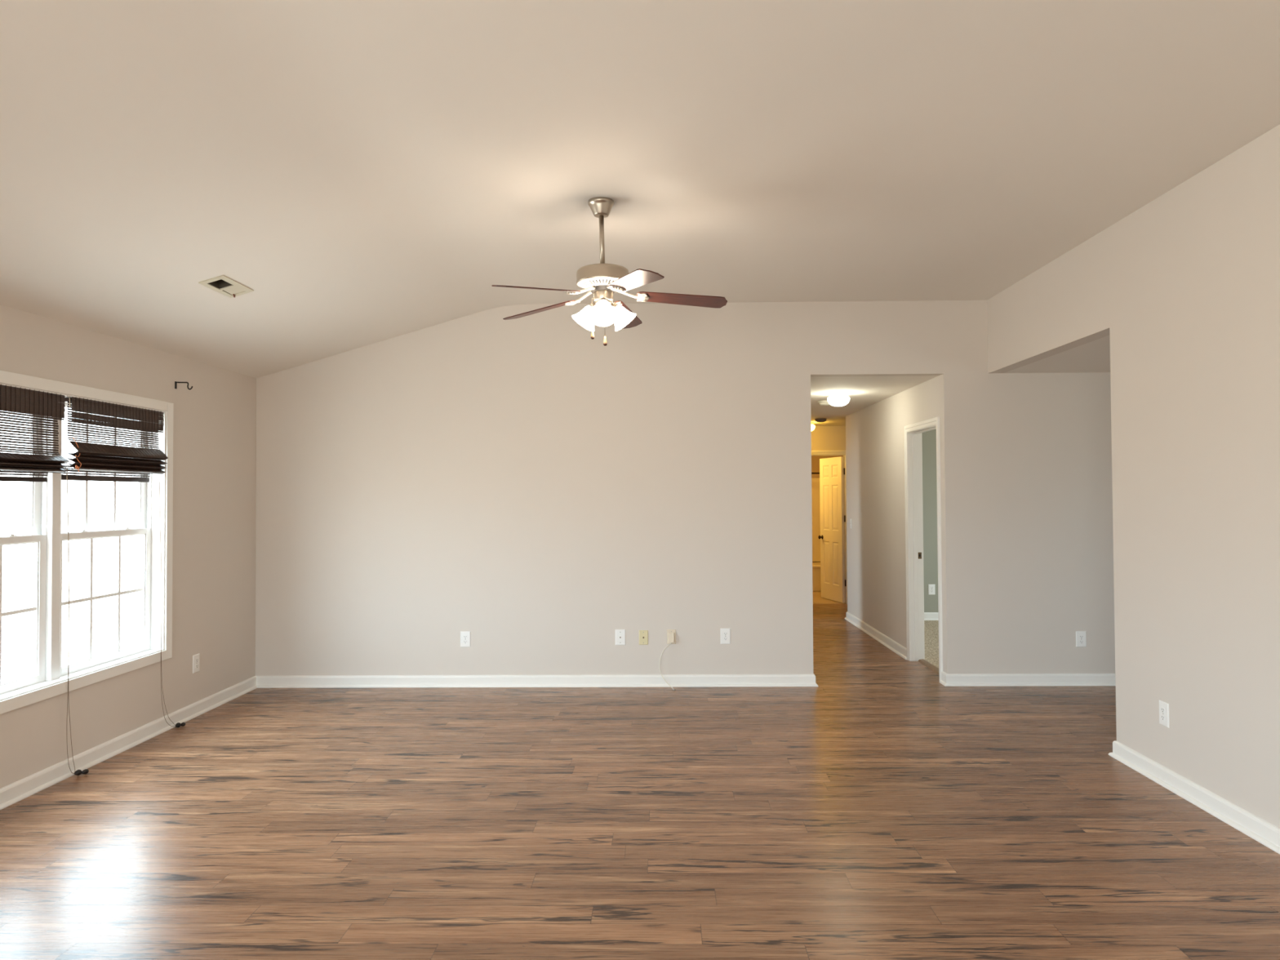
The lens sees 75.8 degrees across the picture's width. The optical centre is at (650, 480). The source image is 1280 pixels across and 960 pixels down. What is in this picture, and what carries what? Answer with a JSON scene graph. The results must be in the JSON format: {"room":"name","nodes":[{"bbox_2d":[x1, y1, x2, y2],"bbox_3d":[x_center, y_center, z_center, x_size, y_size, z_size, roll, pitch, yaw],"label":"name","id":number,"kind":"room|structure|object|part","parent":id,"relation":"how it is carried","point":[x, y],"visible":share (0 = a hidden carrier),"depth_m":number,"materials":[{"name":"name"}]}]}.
{"room":"empty living room","nodes":[
{"label":"empty living room","id":0,"kind":"room"},
{"bbox_2d":[0,304,256,788],"bbox_3d":[-3.272,0.272,1.735,0.160,2.544,9.789,0,-1,1],"label":"wall","id":1,"kind":"structure","parent":0,"point":[215,420],"depth_m":5.49,"materials":[{"name":"beige paint"}]},
{"bbox_2d":[0,370,173,714],"bbox_3d":[-3.217,0.309,4.436,0.157,1.666,1.886,0,-1,1],"label":"window","id":2,"kind":"structure","parent":1,"relation":"in","point":[48,679],"depth_m":4.64,"materials":[{"name":"white paint"}]},
{"bbox_3d":[-3.286,-0.071,3.993,0.027,0.787,0.831,0,-1,1],"label":"sash","id":3,"kind":"part","parent":2,"relation":"part of","materials":[{"name":"white plastic"}]},
{"bbox_3d":[-3.251,0.675,3.978,0.027,0.782,0.831,0,-1,1],"label":"sash","id":4,"kind":"part","parent":2,"relation":"part of","materials":[{"name":"white plastic"}]},
{"bbox_2d":[0,383,88,775],"bbox_3d":[-3.144,0.560,4.032,0.165,2.053,0.920,0,-1,1],"label":"bamboo shade","id":5,"kind":"object","parent":2,"relation":"attached to","point":[28,402],"visible":1,"depth_m":4.21,"materials":[{"name":"brown wood"}]},
{"bbox_3d":[-3.176,-0.288,4.005,0.022,0.307,0.816,0,-1,1],"label":"woven panel","id":6,"kind":"part","parent":5,"relation":"part of","materials":[{"name":"brown wood"}]},
{"bbox_3d":[-3.115,0.755,4.418,0.049,1.641,0.031,0,-1,-36],"label":"pull cord","id":7,"kind":"part","parent":5,"relation":"part of","materials":[{"name":"brown plastic"}]},
{"bbox_3d":[-3.274,-0.053,4.894,0.027,0.787,0.830,0,-1,1],"label":"sash","id":8,"kind":"part","parent":2,"relation":"part of","materials":[{"name":"white plastic"}]},
{"bbox_3d":[-3.239,0.692,4.879,0.027,0.782,0.830,0,-1,1],"label":"sash","id":9,"kind":"part","parent":2,"relation":"part of","materials":[{"name":"white plastic"}]},
{"bbox_2d":[61,396,185,727],"bbox_3d":[-3.157,0.578,4.937,0.148,2.054,0.972,0,-1,4],"label":"bamboo shade","id":10,"kind":"object","parent":2,"relation":"attached to","point":[104,459],"visible":1,"depth_m":4.85,"materials":[{"name":"brown wood"}]},
{"bbox_3d":[-3.130,-0.138,4.490,0.019,0.189,0.049,-1,-1,18],"label":"lift cord","id":11,"kind":"part","parent":10,"relation":"part of","materials":[{"name":"brown fabric"}]},
{"bbox_3d":[-3.164,-0.310,4.884,0.022,0.228,0.815,0,-1,1],"label":"woven panel","id":12,"kind":"part","parent":10,"relation":"part of","materials":[{"name":"brown wood"}]},
{"bbox_3d":[-3.101,0.804,5.285,0.019,1.585,0.135,-1,-1,19],"label":"pull cord","id":13,"kind":"part","parent":10,"relation":"part of","materials":[{"name":"brown plastic"}]},
{"bbox_2d":[0,675,257,809],"bbox_3d":[-3.169,1.499,1.752,0.031,0.090,9.474,0,-1,1],"label":"baseboard","id":14,"kind":"structure","parent":1,"relation":"attached to","point":[10,794],"depth_m":4.79,"materials":[{"name":"white paint"}]},
{"bbox_2d":[174,381,193,390],"bbox_3d":[-3.088,-0.625,5.443,0.118,0.056,0.016,0,-1,1],"label":"curtain rod bracket","id":15,"kind":"object","parent":1,"relation":"attached to","point":[175,382],"visible":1,"depth_m":5.44,"materials":[{"name":"black metal"}]},
{"bbox_2d":[192,653,199,673],"bbox_3d":[-3.128,1.263,5.664,0.009,0.122,0.079,0,-1,1],"label":"wall outlet","id":16,"kind":"object","parent":1,"relation":"attached to","point":[196,658],"visible":1,"depth_m":5.65,"materials":[{"name":"white plastic"}]},
{"bbox_2d":[0,0,1279,426],"bbox_3d":[1.440,-1.198,5.205,9.648,0.789,16.800,0,-1,1],"label":"ceiling","id":17,"kind":"structure","parent":0,"point":[371,170],"depth_m":3.43,"materials":[{"name":"white paint"}]},
{"bbox_2d":[198,275,253,297],"bbox_3d":[-2.367,-1.122,4.588,0.144,0.142,0.333,0,-1,1],"label":"ceiling vent","id":18,"kind":"object","parent":17,"relation":"in","point":[233,288],"visible":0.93,"depth_m":4.59,"materials":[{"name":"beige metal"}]},
{"bbox_2d":[491,196,727,346],"bbox_3d":[-0.210,-1.065,4.270,1.215,0.763,1.233,-1,-1,1],"label":"ceiling fan","id":19,"kind":"object","parent":17,"relation":"hanging from","point":[602,280],"visible":1,"depth_m":4.21,"materials":[{"name":"silver metal"}]},
{"bbox_3d":[-0.548,-0.926,3.978,0.475,0.006,0.132,-7,16,-41],"label":"blade","id":20,"kind":"part","parent":19,"relation":"part of","materials":[{"name":"brown wood"}]},
{"bbox_3d":[-0.595,-0.921,4.456,0.475,0.006,0.132,-7,9,30],"label":"blade","id":21,"kind":"part","parent":19,"relation":"part of","materials":[{"name":"brown wood"}]},
{"bbox_3d":[-0.342,-0.842,4.311,0.136,0.136,0.133,-1,-1,1],"label":"lamp shade","id":22,"kind":"part","parent":19,"relation":"part of","materials":[{"name":"white glass"}]},
{"bbox_3d":[-0.245,-1.004,4.250,0.268,0.028,0.268,-1,-1,1],"label":"vent plate","id":23,"kind":"part","parent":19,"relation":"part of","materials":[{"name":"silver metal"}]},
{"bbox_3d":[-0.237,-0.847,4.126,0.132,0.136,0.132,-1,-1,41],"label":"lamp shade","id":24,"kind":"part","parent":19,"relation":"part of","materials":[{"name":"white glass"}]},
{"bbox_3d":[-0.239,-0.865,4.156,0.050,0.066,0.064,-1,0,1],"label":"bulb","id":25,"kind":"part","parent":19,"relation":"part of","materials":[{"name":"white glass"}]},
{"bbox_3d":[-0.141,-0.847,4.316,0.135,0.136,0.131,-1,-1,1],"label":"lamp shade","id":26,"kind":"part","parent":19,"relation":"part of","materials":[{"name":"white glass"}]},
{"bbox_3d":[-0.155,-0.931,4.649,0.132,0.006,0.475,-14,-8,11],"label":"blade","id":27,"kind":"part","parent":19,"relation":"part of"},
{"bbox_3d":[-0.079,-0.940,3.875,0.132,0.006,0.475,12,-1,-24],"label":"blade","id":28,"kind":"part","parent":19,"relation":"part of","materials":[{"name":"wood"}]},
{"bbox_3d":[0.164,-0.942,4.289,0.475,0.006,0.132,3,-13,-6],"label":"blade","id":29,"kind":"part","parent":19,"relation":"part of","materials":[{"name":"brown wood"}]},
{"bbox_2d":[811,422,815,431],"bbox_3d":[2.047,-0.690,10.728,0.206,0.127,0.206,0,-1,1],"label":"flush ceiling light","id":30,"kind":"object","parent":17,"relation":"attached to","point":[813,426],"visible":0.23,"depth_m":10.66,"materials":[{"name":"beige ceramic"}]},
{"bbox_2d":[814,417,826,422],"bbox_3d":[2.120,-0.741,10.228,0.142,0.046,0.142,0,-1,1],"label":"smoke detector","id":31,"kind":"object","parent":17,"relation":"attached to","point":[820,420],"visible":1,"depth_m":10.18,"materials":[{"name":"brown plastic"}]},
{"bbox_2d":[817,400,830,405],"bbox_3d":[1.764,-0.776,8.313,0.142,0.046,0.142,0,-1,1],"label":"smoke detector","id":32,"kind":"object","parent":17,"relation":"attached to","point":[820,402],"visible":0.82,"depth_m":8.27,"materials":[{"name":"beige plastic"}]},
{"bbox_2d":[826,391,849,406],"bbox_3d":[1.750,-0.749,7.643,0.206,0.127,0.206,0,-1,1],"label":"flush ceiling light","id":33,"kind":"object","parent":17,"relation":"attached to","point":[835,398],"visible":1,"depth_m":7.57,"materials":[{"name":"white glass"}]},
{"bbox_2d":[0,591,1279,959],"bbox_3d":[1.471,1.636,5.125,9.617,0.134,16.750,0,-1,1],"label":"floor","id":34,"kind":"structure","parent":0,"point":[881,809],"depth_m":3.62,"materials":[{"name":"brown wood"}]},
{"bbox_2d":[658,632,675,690],"bbox_3d":[0.129,1.404,6.362,0.125,0.419,0.158,0,-1,1],"label":"cord","id":35,"kind":"object","parent":34,"relation":"on","point":[671,635],"visible":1,"depth_m":6.42,"materials":[{"name":"beige plastic"}]},
{"bbox_2d":[812,561,821,591],"bbox_3d":[2.286,1.532,13.017,1.814,0.416,0.732,0,-1,1],"label":"bathtub","id":36,"kind":"object","parent":34,"relation":"on","point":[816,587],"visible":0.02,"depth_m":12.66,"materials":[{"name":"beige plastic"}]},
{"bbox_2d":[811,477,820,561],"bbox_3d":[2.281,0.641,13.053,1.798,1.358,0.705,0,-1,1],"label":"shower surround","id":37,"kind":"object","parent":36,"relation":"on","point":[815,502],"visible":0.02,"depth_m":13.38,"materials":[{"name":"beige plastic"}]},
{"bbox_2d":[255,300,1115,675],"bbox_3d":[1.581,0.059,6.511,9.417,3.100,0.115,0,-1,1],"label":"wall","id":38,"kind":"structure","parent":0,"point":[533,486],"depth_m":6.48,"materials":[{"name":"beige paint"}]},
{"bbox_2d":[460,631,470,647],"bbox_3d":[-1.456,1.254,6.467,0.079,0.122,0.009,0,-1,1],"label":"wall outlet","id":39,"kind":"object","parent":38,"relation":"attached to","point":[464,635],"visible":1,"depth_m":6.46,"materials":[{"name":"white plastic"}]},
{"bbox_2d":[255,673,817,688],"bbox_3d":[-0.888,1.603,7.797,4.427,0.090,2.742,0,-1,1],"label":"baseboard","id":40,"kind":"structure","parent":38,"relation":"attached to","point":[632,680],"depth_m":6.44,"materials":[{"name":"white paint"}]},
{"bbox_2d":[615,629,625,644],"bbox_3d":[-0.236,1.235,6.449,0.080,0.123,0.013,0,-1,1],"label":"cable plate","id":41,"kind":"object","parent":38,"relation":"attached to","point":[620,633],"visible":1,"depth_m":6.45,"materials":[{"name":"white plastic"}]},
{"bbox_2d":[639,630,648,644],"bbox_3d":[-0.054,1.236,6.446,0.071,0.113,0.013,0,-1,1],"label":"cable plate","id":42,"kind":"object","parent":38,"relation":"attached to","point":[643,634],"visible":1,"depth_m":6.45,"materials":[{"name":"beige plastic"}]},
{"bbox_2d":[666,629,675,644],"bbox_3d":[0.166,1.230,6.446,0.070,0.113,0.008,0,-1,1],"label":"plate","id":43,"kind":"object","parent":38,"relation":"attached to","point":[668,630],"visible":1,"depth_m":6.45,"materials":[{"name":"beige plastic"}]},
{"bbox_2d":[720,628,730,644],"bbox_3d":[0.589,1.224,6.440,0.079,0.122,0.009,0,-1,1],"label":"wall outlet","id":44,"kind":"object","parent":38,"relation":"attached to","point":[725,633],"visible":1,"depth_m":6.44,"materials":[{"name":"white plastic"}]},
{"bbox_2d":[939,671,1115,686],"bbox_3d":[4.193,1.548,6.423,3.808,0.090,0.132,0,-1,1],"label":"baseboard","id":45,"kind":"structure","parent":38,"relation":"attached to","point":[947,679],"depth_m":6.39,"materials":[{"name":"white paint"}]},
{"bbox_2d":[1075,631,1086,647],"bbox_3d":[3.357,1.240,6.401,0.079,0.122,0.009,0,-1,1],"label":"wall outlet","id":46,"kind":"object","parent":38,"relation":"attached to","point":[1081,636],"visible":1,"depth_m":6.40,"materials":[{"name":"white plastic"}]},
{"bbox_2d":[811,455,843,477],"bbox_3d":[2.286,0.520,13.462,1.800,2.440,0.100,0,-1,1],"label":"wall","id":47,"kind":"structure","parent":0,"point":[815,459],"depth_m":13.42,"materials":[{"name":"beige paint"}]},
{"bbox_2d":[811,425,845,450],"bbox_3d":[1.907,0.480,11.313,5.500,2.440,0.110,0,-1,1],"label":"wall","id":48,"kind":"structure","parent":0,"point":[823,437],"depth_m":11.27,"materials":[{"name":"beige paint"}]},
{"bbox_2d":[811,450,847,604],"bbox_3d":[2.341,0.652,11.578,0.804,2.102,0.694,0,-1,1],"label":"door","id":49,"kind":"structure","parent":48,"relation":"in","point":[833,473],"depth_m":11.49,"materials":[{"name":"white paint"}]},
{"bbox_2d":[845,376,939,648],"bbox_3d":[2.395,0.418,8.218,0.115,2.440,3.336,0,-1,1],"label":"wall","id":50,"kind":"structure","parent":0,"point":[875,433],"depth_m":8.35,"materials":[{"name":"beige paint"}]},
{"bbox_2d":[849,518,852,528],"bbox_3d":[2.350,0.513,9.647,0.014,0.115,0.070,0,-1,1],"label":"light switch","id":51,"kind":"object","parent":50,"relation":"attached to","point":[851,519],"visible":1,"depth_m":9.63,"materials":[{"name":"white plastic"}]},
{"bbox_2d":[844,611,906,659],"bbox_3d":[3.423,1.595,8.647,2.208,0.090,2.468,0,-1,1],"label":"baseboard","id":52,"kind":"structure","parent":50,"relation":"attached to","point":[892,645],"depth_m":8.39,"materials":[{"name":"white paint"}]},
{"bbox_2d":[904,416,942,680],"bbox_3d":[2.379,0.558,6.991,0.151,2.112,0.909,0,-1,1],"label":"door frame","id":53,"kind":"structure","parent":50,"relation":"in","point":[913,433],"depth_m":7.37,"materials":[{"name":"white paint"}]},
{"bbox_3d":[2.446,0.551,6.990,0.018,2.098,0.909,0,-1,1],"label":"casing","id":54,"kind":"part","parent":53,"relation":"part of","materials":[{"name":"white paint"}]},
{"bbox_2d":[921,429,937,612],"bbox_3d":[4.343,0.406,8.192,3.782,2.440,3.336,0,-1,1],"label":"wall","id":55,"kind":"structure","parent":0,"point":[929,482],"depth_m":9.69,"materials":[{"name":"beige paint"}]},
{"bbox_2d":[924,612,938,620],"bbox_3d":[4.307,1.596,9.637,3.647,0.090,0.031,0,-1,1],"label":"baseboard","id":56,"kind":"structure","parent":55,"relation":"attached to","point":[927,615],"depth_m":9.65,"materials":[{"name":"white paint"}]},
{"bbox_2d":[928,584,935,595],"bbox_3d":[3.311,1.289,9.668,0.079,0.122,0.009,0,-1,1],"label":"wall outlet","id":57,"kind":"object","parent":55,"relation":"attached to","point":[931,588],"visible":1,"depth_m":9.67,"materials":[{"name":"white plastic"}]},
{"bbox_2d":[986,124,1279,828],"bbox_3d":[2.652,-0.042,1.602,0.120,3.100,9.674,0,-1,1],"label":"wall","id":58,"kind":"structure","parent":0,"point":[1184,287],"depth_m":3.97,"materials":[{"name":"beige paint"}]},
{"bbox_2d":[1159,700,1168,728],"bbox_3d":[2.630,1.199,4.212,0.009,0.122,0.079,0,-1,1],"label":"wall outlet","id":59,"kind":"object","parent":58,"relation":"attached to","point":[1163,706],"visible":1,"depth_m":4.20,"materials":[{"name":"white plastic"}]},
{"bbox_2d":[1160,706,1164,713],"bbox_3d":[2.630,1.179,4.212,0.009,0.027,0.034,0,-1,1],"label":"receptacle","id":60,"kind":"object","parent":59,"relation":"attached to","point":[1162,708],"depth_m":4.21,"materials":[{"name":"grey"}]},
{"bbox_2d":[1160,714,1165,720],"bbox_3d":[2.630,1.218,4.212,0.009,0.027,0.034,0,-1,1],"label":"receptacle","id":61,"kind":"object","parent":59,"relation":"attached to","point":[1162,716],"depth_m":4.21,"materials":[{"name":"grey plastic"}]},
{"bbox_2d":[1108,740,1279,853],"bbox_3d":[2.650,1.448,0.812,0.182,0.090,7.753,0,-1,1],"label":"baseboard","id":62,"kind":"structure","parent":58,"relation":"attached to","point":[1266,833],"depth_m":3.89,"materials":[{"name":"white paint"}]}
]}

